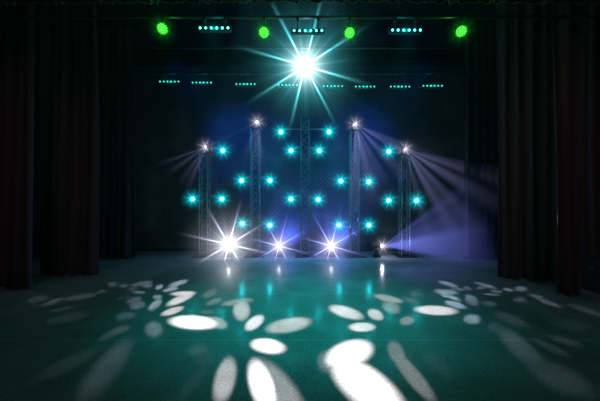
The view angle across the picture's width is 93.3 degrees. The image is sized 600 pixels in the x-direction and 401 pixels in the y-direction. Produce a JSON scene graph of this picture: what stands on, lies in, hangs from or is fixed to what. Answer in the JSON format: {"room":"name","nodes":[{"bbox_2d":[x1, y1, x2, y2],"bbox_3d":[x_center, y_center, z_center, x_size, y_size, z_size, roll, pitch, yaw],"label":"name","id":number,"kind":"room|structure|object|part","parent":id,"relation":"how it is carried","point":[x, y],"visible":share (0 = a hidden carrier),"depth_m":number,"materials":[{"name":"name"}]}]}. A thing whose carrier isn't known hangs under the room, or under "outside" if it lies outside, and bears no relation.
{"room":"entertainment venue","nodes":[
{"label":"entertainment venue","id":0,"kind":"room"},
{"bbox_2d":[32,24,39,259],"bbox_3d":[-9.100,-2.000,4.100,0.200,8.000,16.200,0,0,0],"label":"wall","id":1,"kind":"structure","parent":0,"point":[36,206],"depth_m":9.66,"materials":[{"name":"black paint"}]},
{"bbox_2d":[159,74,180,83],"bbox_3d":[-3.836,-3.504,8.300,0.878,0.427,0.399,0,0,0],"label":"bar","id":2,"kind":"object","parent":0,"point":[163,81],"visible":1,"depth_m":8.30,"materials":[{"name":"metal"}]},
{"bbox_2d":[0,251,599,400],"bbox_3d":[0.000,2.100,4.100,18.400,0.200,16.600,0,0,0],"label":"floor","id":3,"kind":"structure","parent":0,"point":[151,325],"depth_m":4.32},
{"bbox_2d":[0,2,33,289],"bbox_3d":[-7.241,-1.954,6.422,2.308,7.893,0.286,0,0,-2],"label":"stage curtain","id":4,"kind":"object","parent":3,"relation":"on","point":[16,35],"visible":0.97,"depth_m":6.46,"materials":[{"name":"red fabric"}]},
{"bbox_2d":[37,2,99,275],"bbox_3d":[-6.218,-1.954,7.543,1.603,7.892,0.284,0,0,0],"label":"stage curtain","id":5,"kind":"object","parent":3,"relation":"on","point":[67,69],"visible":0.98,"depth_m":7.56,"materials":[{"name":"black fabric"}]},
{"bbox_2d":[97,26,134,258],"bbox_3d":[-6.545,-1.954,9.697,1.771,7.892,0.296,0,0,0],"label":"stage curtain","id":6,"kind":"object","parent":3,"relation":"on","point":[114,45],"visible":0.71,"depth_m":9.69,"materials":[{"name":"black fabric"}]},
{"bbox_2d":[191,153,216,257],"bbox_3d":[-3.459,0.149,10.250,0.700,3.702,0.700,0,0,0],"label":"truss tower","id":7,"kind":"object","parent":3,"relation":"on","point":[201,254],"visible":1,"depth_m":10.10,"materials":[{"name":"metal"}]},
{"bbox_2d":[190,195,198,201],"bbox_3d":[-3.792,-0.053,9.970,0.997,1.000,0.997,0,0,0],"label":"spotlight","id":8,"kind":"object","parent":7,"relation":"attached to","point":[192,198],"visible":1,"depth_m":9.98,"materials":[{"name":"metal"}]},
{"bbox_3d":[-3.459,1.988,10.250,0.700,0.024,0.700,0,0,0],"label":"plate","id":9,"kind":"part","parent":7,"relation":"part of","materials":[{"name":"metal"}]},
{"bbox_2d":[204,142,211,153],"bbox_3d":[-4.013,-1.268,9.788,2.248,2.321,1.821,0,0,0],"label":"light","id":10,"kind":"object","parent":7,"relation":"on","point":[209,144],"visible":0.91,"depth_m":10.19,"materials":[{"name":"metal"}]},
{"bbox_2d":[206,195,225,201],"bbox_3d":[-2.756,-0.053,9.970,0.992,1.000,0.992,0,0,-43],"label":"spotlight","id":11,"kind":"object","parent":7,"relation":"attached to","point":[221,198],"visible":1,"depth_m":10.01,"materials":[{"name":"metal"}]},
{"bbox_2d":[206,147,226,153],"bbox_3d":[-2.721,-1.760,9.970,0.996,1.000,0.993,0,0,-31],"label":"spotlight","id":12,"kind":"object","parent":7,"relation":"attached to","point":[223,150],"visible":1,"depth_m":10.04,"materials":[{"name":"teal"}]},
{"bbox_2d":[224,241,233,256],"bbox_3d":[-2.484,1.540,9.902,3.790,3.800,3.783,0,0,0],"label":"light","id":13,"kind":"object","parent":3,"relation":"on","point":[228,244],"visible":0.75,"depth_m":10.00,"materials":[{"name":"metal"}]},
{"bbox_2d":[244,128,265,257],"bbox_3d":[-1.612,-0.295,10.250,0.700,4.590,0.700,0,0,0],"label":"truss tower","id":14,"kind":"object","parent":3,"relation":"on","point":[258,254],"visible":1,"depth_m":10.10,"materials":[{"name":"metal"}]},
{"bbox_2d":[239,177,250,182],"bbox_3d":[-2.060,-0.707,9.970,0.998,0.998,1.000,0,0,0],"label":"spotlight","id":15,"kind":"object","parent":14,"relation":"attached to","point":[241,180],"visible":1,"depth_m":9.99,"materials":[{"name":"metal"}]},
{"bbox_2d":[239,219,250,225],"bbox_3d":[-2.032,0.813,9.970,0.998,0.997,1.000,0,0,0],"label":"spotlight","id":16,"kind":"object","parent":14,"relation":"attached to","point":[242,223],"visible":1,"depth_m":9.99,"materials":[{"name":"metal"}]},
{"bbox_3d":[-1.612,1.988,10.250,0.700,0.024,0.700,0,0,0],"label":"plate","id":17,"kind":"part","parent":14,"relation":"part of","materials":[{"name":"metal"}]},
{"bbox_2d":[254,117,260,128],"bbox_3d":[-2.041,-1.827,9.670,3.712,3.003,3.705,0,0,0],"label":"light","id":18,"kind":"object","parent":14,"relation":"on","point":[257,120],"visible":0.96,"depth_m":10.23,"materials":[{"name":"metal"}]},
{"bbox_2d":[258,177,273,182],"bbox_3d":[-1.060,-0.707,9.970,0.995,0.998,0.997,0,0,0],"label":"spotlight","id":19,"kind":"object","parent":14,"relation":"attached to","point":[269,180],"visible":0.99,"depth_m":9.99,"materials":[{"name":"metal"}]},
{"bbox_2d":[258,221,273,227],"bbox_3d":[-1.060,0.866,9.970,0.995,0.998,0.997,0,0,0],"label":"spotlight","id":20,"kind":"object","parent":14,"relation":"attached to","point":[270,224],"visible":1,"depth_m":9.99,"materials":[{"name":"metal"}]},
{"bbox_2d":[274,243,283,256],"bbox_3d":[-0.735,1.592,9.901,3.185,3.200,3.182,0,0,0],"label":"light","id":21,"kind":"object","parent":3,"relation":"on","point":[278,245],"visible":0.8,"depth_m":10.00,"materials":[{"name":"metal"}]},
{"bbox_2d":[132,64,463,250],"bbox_3d":[0.000,-1.700,11.200,13.400,7.400,0.080,0,0,0],"label":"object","id":22,"kind":"object","parent":3,"relation":"on","point":[173,123],"visible":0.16,"depth_m":11.18,"materials":[{"name":"black paint"}]},
{"bbox_2d":[132,59,463,63],"bbox_3d":[0.002,-1.954,11.909,17.256,7.892,0.218,0,0,0],"label":"curtain","id":23,"kind":"object","parent":3,"relation":"on","point":[157,61],"visible":0.03,"depth_m":11.87,"materials":[{"name":"black fabric"}]},
{"bbox_2d":[295,117,314,257],"bbox_3d":[0.181,-0.494,10.250,0.700,4.988,0.700,0,0,0],"label":"truss tower","id":24,"kind":"object","parent":3,"relation":"on","point":[301,254],"visible":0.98,"depth_m":10.09,"materials":[{"name":"metal"}]},
{"bbox_2d":[278,128,301,134],"bbox_3d":[-0.646,-2.421,9.998,0.998,0.997,1.073,0,0,43],"label":"spotlight","id":25,"kind":"object","parent":24,"relation":"attached to","point":[281,132],"visible":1,"depth_m":10.03,"materials":[{"name":"metal"}]},
{"bbox_2d":[288,195,301,201],"bbox_3d":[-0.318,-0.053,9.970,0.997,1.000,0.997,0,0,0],"label":"spotlight","id":26,"kind":"object","parent":24,"relation":"attached to","point":[290,198],"visible":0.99,"depth_m":9.98,"materials":[{"name":"metal"}]},
{"bbox_2d":[288,147,301,153],"bbox_3d":[-0.318,-1.760,9.970,0.997,1.000,0.998,0,0,0],"label":"spotlight","id":27,"kind":"object","parent":24,"relation":"attached to","point":[290,150],"visible":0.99,"depth_m":9.99,"materials":[{"name":"metal"}]},
{"bbox_3d":[0.181,1.988,10.250,0.700,0.024,0.700,0,0,0],"label":"plate","id":28,"kind":"part","parent":24,"relation":"part of","materials":[{"name":"metal"}]},
{"bbox_2d":[308,196,320,201],"bbox_3d":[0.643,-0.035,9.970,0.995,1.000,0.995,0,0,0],"label":"spotlight","id":29,"kind":"object","parent":24,"relation":"attached to","point":[318,199],"visible":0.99,"depth_m":9.99,"materials":[{"name":"metal"}]},
{"bbox_2d":[308,147,321,153],"bbox_3d":[0.682,-1.760,9.970,0.996,1.000,0.996,0,0,0],"label":"spotlight","id":30,"kind":"object","parent":24,"relation":"attached to","point":[319,150],"visible":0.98,"depth_m":9.99,"materials":[{"name":"metal"}]},
{"bbox_2d":[308,128,331,134],"bbox_3d":[1.000,-2.421,9.953,1.051,0.997,0.996,0,0,-35],"label":"spotlight","id":31,"kind":"object","parent":24,"relation":"attached to","point":[328,132],"visible":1,"depth_m":10.03,"materials":[{"name":"metal"}]},
{"bbox_2d":[326,243,335,256],"bbox_3d":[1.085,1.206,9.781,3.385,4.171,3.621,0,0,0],"label":"light","id":32,"kind":"object","parent":3,"relation":"on","point":[330,245],"visible":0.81,"depth_m":10.00,"materials":[{"name":"metal"}]},
{"bbox_2d":[343,130,365,257],"bbox_3d":[1.974,-0.259,10.250,0.700,4.517,0.700,0,0,0],"label":"truss tower","id":33,"kind":"object","parent":3,"relation":"on","point":[351,254],"visible":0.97,"depth_m":10.17,"materials":[{"name":"metal"}]},
{"bbox_2d":[335,221,351,227],"bbox_3d":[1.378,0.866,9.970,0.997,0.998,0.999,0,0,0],"label":"spotlight","id":34,"kind":"object","parent":33,"relation":"attached to","point":[338,224],"visible":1,"depth_m":9.99,"materials":[{"name":"metal"}]},
{"bbox_2d":[337,177,351,183],"bbox_3d":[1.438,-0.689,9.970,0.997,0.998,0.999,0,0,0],"label":"spotlight","id":35,"kind":"object","parent":33,"relation":"attached to","point":[340,181],"visible":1,"depth_m":9.99,"materials":[{"name":"metal"}]},
{"bbox_2d":[350,119,356,129],"bbox_3d":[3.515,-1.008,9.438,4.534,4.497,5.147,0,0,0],"label":"light","id":36,"kind":"object","parent":33,"relation":"on","point":[353,122],"visible":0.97,"depth_m":10.20,"materials":[{"name":"metal"}]},
{"bbox_3d":[1.974,1.988,10.250,0.700,0.024,0.700,0,0,0],"label":"plate","id":37,"kind":"part","parent":33,"relation":"part of","materials":[{"name":"metal"}]},
{"bbox_2d":[359,221,371,227],"bbox_3d":[2.428,0.866,9.970,0.997,0.998,0.998,0,0,0],"label":"spotlight","id":38,"kind":"object","parent":33,"relation":"attached to","point":[368,224],"visible":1,"depth_m":9.98,"materials":[{"name":"metal"}]},
{"bbox_2d":[359,178,371,183],"bbox_3d":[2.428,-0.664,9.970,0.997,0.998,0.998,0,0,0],"label":"spotlight","id":39,"kind":"object","parent":33,"relation":"attached to","point":[368,181],"visible":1,"depth_m":9.99,"materials":[{"name":"metal"}]},
{"bbox_2d":[372,243,381,257],"bbox_3d":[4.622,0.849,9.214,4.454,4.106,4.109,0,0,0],"label":"light","id":40,"kind":"object","parent":3,"relation":"on","point":[376,246],"visible":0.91,"depth_m":9.92,"materials":[{"name":"metal"}]},
{"bbox_2d":[392,155,417,257],"bbox_3d":[3.785,0.185,10.250,0.700,3.630,0.700,0,0,0],"label":"truss tower","id":41,"kind":"object","parent":3,"relation":"on","point":[399,254],"visible":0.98,"depth_m":10.10,"materials":[{"name":"metal"}]},
{"bbox_2d":[384,197,402,202],"bbox_3d":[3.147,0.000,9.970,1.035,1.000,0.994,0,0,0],"label":"spotlight","id":42,"kind":"object","parent":41,"relation":"attached to","point":[388,199],"visible":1,"depth_m":10.01,"materials":[{"name":"metal"}]},
{"bbox_2d":[385,148,402,154],"bbox_3d":[3.134,-1.731,9.970,0.996,1.000,0.996,0,0,21],"label":"spotlight","id":43,"kind":"object","parent":41,"relation":"attached to","point":[388,151],"visible":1,"depth_m":10.03,"materials":[{"name":"metal"}]},
{"bbox_2d":[399,144,406,155],"bbox_3d":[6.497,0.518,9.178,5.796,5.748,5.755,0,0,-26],"label":"light","id":44,"kind":"object","parent":41,"relation":"on","point":[400,145],"visible":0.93,"depth_m":10.18,"materials":[{"name":"metal"}]},
{"bbox_3d":[3.785,1.988,10.250,0.700,0.024,0.700,0,0,0],"label":"plate","id":45,"kind":"part","parent":41,"relation":"part of","materials":[{"name":"metal"}]},
{"bbox_2d":[410,197,418,202],"bbox_3d":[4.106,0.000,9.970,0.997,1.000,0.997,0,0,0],"label":"spotlight","id":46,"kind":"object","parent":41,"relation":"attached to","point":[415,199],"visible":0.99,"depth_m":9.99,"materials":[{"name":"metal"}]},
{"bbox_2d":[462,25,497,259],"bbox_3d":[6.277,-1.954,9.576,1.482,7.893,0.290,0,0,0],"label":"stage curtain","id":47,"kind":"object","parent":3,"relation":"on","point":[480,185],"visible":0.84,"depth_m":9.58,"materials":[{"name":"black fabric"}]},
{"bbox_2d":[496,1,556,283],"bbox_3d":[5.638,-1.954,7.063,1.243,7.892,0.289,0,0,28],"label":"stage curtain","id":48,"kind":"object","parent":3,"relation":"on","point":[527,181],"visible":0.91,"depth_m":7.05,"materials":[{"name":"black fabric"}]},
{"bbox_2d":[552,1,584,296],"bbox_3d":[5.639,-1.954,5.938,0.581,7.893,0.196,0,0,13],"label":"stage curtain","id":49,"kind":"object","parent":3,"relation":"on","point":[568,34],"visible":0.98,"depth_m":5.93,"materials":[{"name":"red fabric"}]},
{"bbox_2d":[581,256,599,293],"bbox_3d":[6.613,1.630,6.192,0.514,0.740,0.515,0,0,0],"label":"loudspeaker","id":50,"kind":"object","parent":3,"relation":"on","point":[590,271],"visible":0.84,"depth_m":6.21,"materials":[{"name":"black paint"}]},
{"bbox_2d":[583,2,599,255],"bbox_3d":[7.394,-1.954,6.592,1.362,7.892,0.267,0,0,11],"label":"stage curtain","id":51,"kind":"object","parent":3,"relation":"on","point":[591,189],"visible":0.78,"depth_m":6.68,"materials":[{"name":"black fabric"}]},
{"bbox_2d":[34,0,584,60],"bbox_3d":[0.000,-6.100,4.100,18.400,0.200,16.600,0,0,0],"label":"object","id":52,"kind":"structure","parent":0,"point":[184,32],"depth_m":9.99,"materials":[{"name":"black metal"}]},
{"bbox_2d":[98,2,496,74],"bbox_3d":[0.000,-4.859,8.360,12.000,2.279,0.058,0,0,0],"label":"pipe","id":53,"kind":"object","parent":52,"relation":"hanging from","point":[215,72],"visible":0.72,"depth_m":8.34,"materials":[{"name":"metal"}]},
{"bbox_2d":[191,74,213,84],"bbox_3d":[-2.880,-3.489,8.300,0.878,0.456,0.399,0,0,0],"label":"bar","id":54,"kind":"object","parent":53,"relation":"hanging from","point":[195,82],"visible":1,"depth_m":8.30,"materials":[{"name":"metal"}]},
{"bbox_2d":[235,74,256,86],"bbox_3d":[-1.598,-3.467,8.300,0.878,0.500,0.399,0,0,0],"label":"bar","id":55,"kind":"object","parent":53,"relation":"hanging from","point":[239,84],"visible":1,"depth_m":8.31,"materials":[{"name":"metal"}]},
{"bbox_2d":[277,74,298,87],"bbox_3d":[-0.358,-3.452,8.300,0.878,0.530,0.399,0,0,0],"label":"bar","id":56,"kind":"object","parent":53,"relation":"hanging from","point":[281,85],"visible":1,"depth_m":8.31,"materials":[{"name":"metal"}]},
{"bbox_2d":[322,74,343,88],"bbox_3d":[0.968,-3.438,8.300,0.878,0.559,0.399,0,0,0],"label":"bar","id":57,"kind":"object","parent":53,"relation":"hanging from","point":[339,86],"visible":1,"depth_m":8.31,"materials":[{"name":"metal"}]},
{"bbox_2d":[354,74,375,88],"bbox_3d":[1.912,-3.430,8.300,0.878,0.574,0.399,0,0,0],"label":"bar","id":58,"kind":"object","parent":53,"relation":"hanging from","point":[371,86],"visible":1,"depth_m":8.30,"materials":[{"name":"metal"}]},
{"bbox_2d":[388,74,410,88],"bbox_3d":[2.939,-3.430,8.300,0.878,0.574,0.399,0,0,0],"label":"bar","id":59,"kind":"object","parent":53,"relation":"hanging from","point":[392,86],"visible":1,"depth_m":8.31,"materials":[{"name":"metal"}]},
{"bbox_2d":[421,74,442,87],"bbox_3d":[3.895,-3.442,8.300,0.878,0.550,0.399,0,0,0],"label":"bar","id":60,"kind":"object","parent":53,"relation":"hanging from","point":[438,85],"visible":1,"depth_m":8.31,"materials":[{"name":"metal"}]},
{"bbox_2d":[0,3,599,18],"bbox_3d":[0.000,-4.785,5.560,12.000,2.429,0.058,0,0,0],"label":"pipe","id":61,"kind":"object","parent":52,"relation":"hanging from","point":[45,16],"visible":1,"depth_m":5.54,"materials":[{"name":"metal"}]},
{"bbox_2d":[156,17,170,34],"bbox_3d":[-2.672,-3.337,5.500,0.680,0.680,0.678,0,0,0],"label":"light","id":62,"kind":"object","parent":61,"relation":"hanging from","point":[161,27],"visible":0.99,"depth_m":5.51,"materials":[{"name":"grey"}]},
{"bbox_2d":[198,18,231,32],"bbox_3d":[-1.671,-3.362,5.500,0.878,0.411,0.399,0,0,0],"label":"bar","id":63,"kind":"object","parent":61,"relation":"hanging from","point":[202,29],"visible":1,"depth_m":5.52,"materials":[{"name":"metal"}]},
{"bbox_2d":[257,17,270,38],"bbox_3d":[-0.700,-3.265,5.500,0.678,0.679,0.679,0,0,0],"label":"light","id":64,"kind":"object","parent":61,"relation":"hanging from","point":[263,31],"visible":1,"depth_m":5.51,"materials":[{"name":"grey"}]},
{"bbox_2d":[291,18,324,34],"bbox_3d":[0.155,-3.335,5.500,0.878,0.463,0.399,0,0,0],"label":"bar","id":65,"kind":"object","parent":61,"relation":"hanging from","point":[297,31],"visible":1,"depth_m":5.51,"materials":[{"name":"metal"}]},
{"bbox_2d":[342,17,356,38],"bbox_3d":[0.962,-3.255,5.500,0.680,0.679,0.679,0,0,0],"label":"light","id":66,"kind":"object","parent":61,"relation":"hanging from","point":[349,32],"visible":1,"depth_m":5.51,"materials":[{"name":"grey"}]},
{"bbox_2d":[388,18,421,34],"bbox_3d":[2.070,-3.340,5.500,0.878,0.453,0.399,0,0,0],"label":"bar","id":67,"kind":"object","parent":61,"relation":"hanging from","point":[391,31],"visible":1,"depth_m":5.51,"materials":[{"name":"metal"}]},
{"bbox_2d":[453,17,467,37],"bbox_3d":[3.133,-3.288,5.500,0.677,0.680,0.680,0,0,0],"label":"light","id":68,"kind":"object","parent":61,"relation":"hanging from","point":[461,30],"visible":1,"depth_m":5.51,"materials":[{"name":"grey"}]},
{"bbox_2d":[0,0,599,5],"bbox_3d":[0.008,-4.759,5.137,12.849,2.383,0.242,0,0,0],"label":"curtain","id":69,"kind":"object","parent":52,"relation":"hanging from","point":[3,2],"visible":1,"depth_m":5.13,"materials":[{"name":"fabric"}]},
{"bbox_2d":[154,2,445,48],"bbox_3d":[0.000,-4.875,7.000,7.200,2.249,0.058,0,0,0],"label":"pipe","id":70,"kind":"object","parent":52,"relation":"hanging from","point":[170,46],"visible":0.88,"depth_m":6.97,"materials":[{"name":"metal"}]},
{"bbox_2d":[296,53,313,72],"bbox_3d":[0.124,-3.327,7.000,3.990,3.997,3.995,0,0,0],"label":"light","id":71,"kind":"object","parent":70,"relation":"hanging from","point":[304,63],"visible":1,"depth_m":7.05,"materials":[{"name":"metal"}]},
{"bbox_2d":[582,11,584,255],"bbox_3d":[9.100,-2.000,4.100,0.200,8.000,16.200,0,0,0],"label":"wall","id":72,"kind":"structure","parent":0,"point":[584,11],"depth_m":8.98,"materials":[{"name":"black paint"}]}
]}

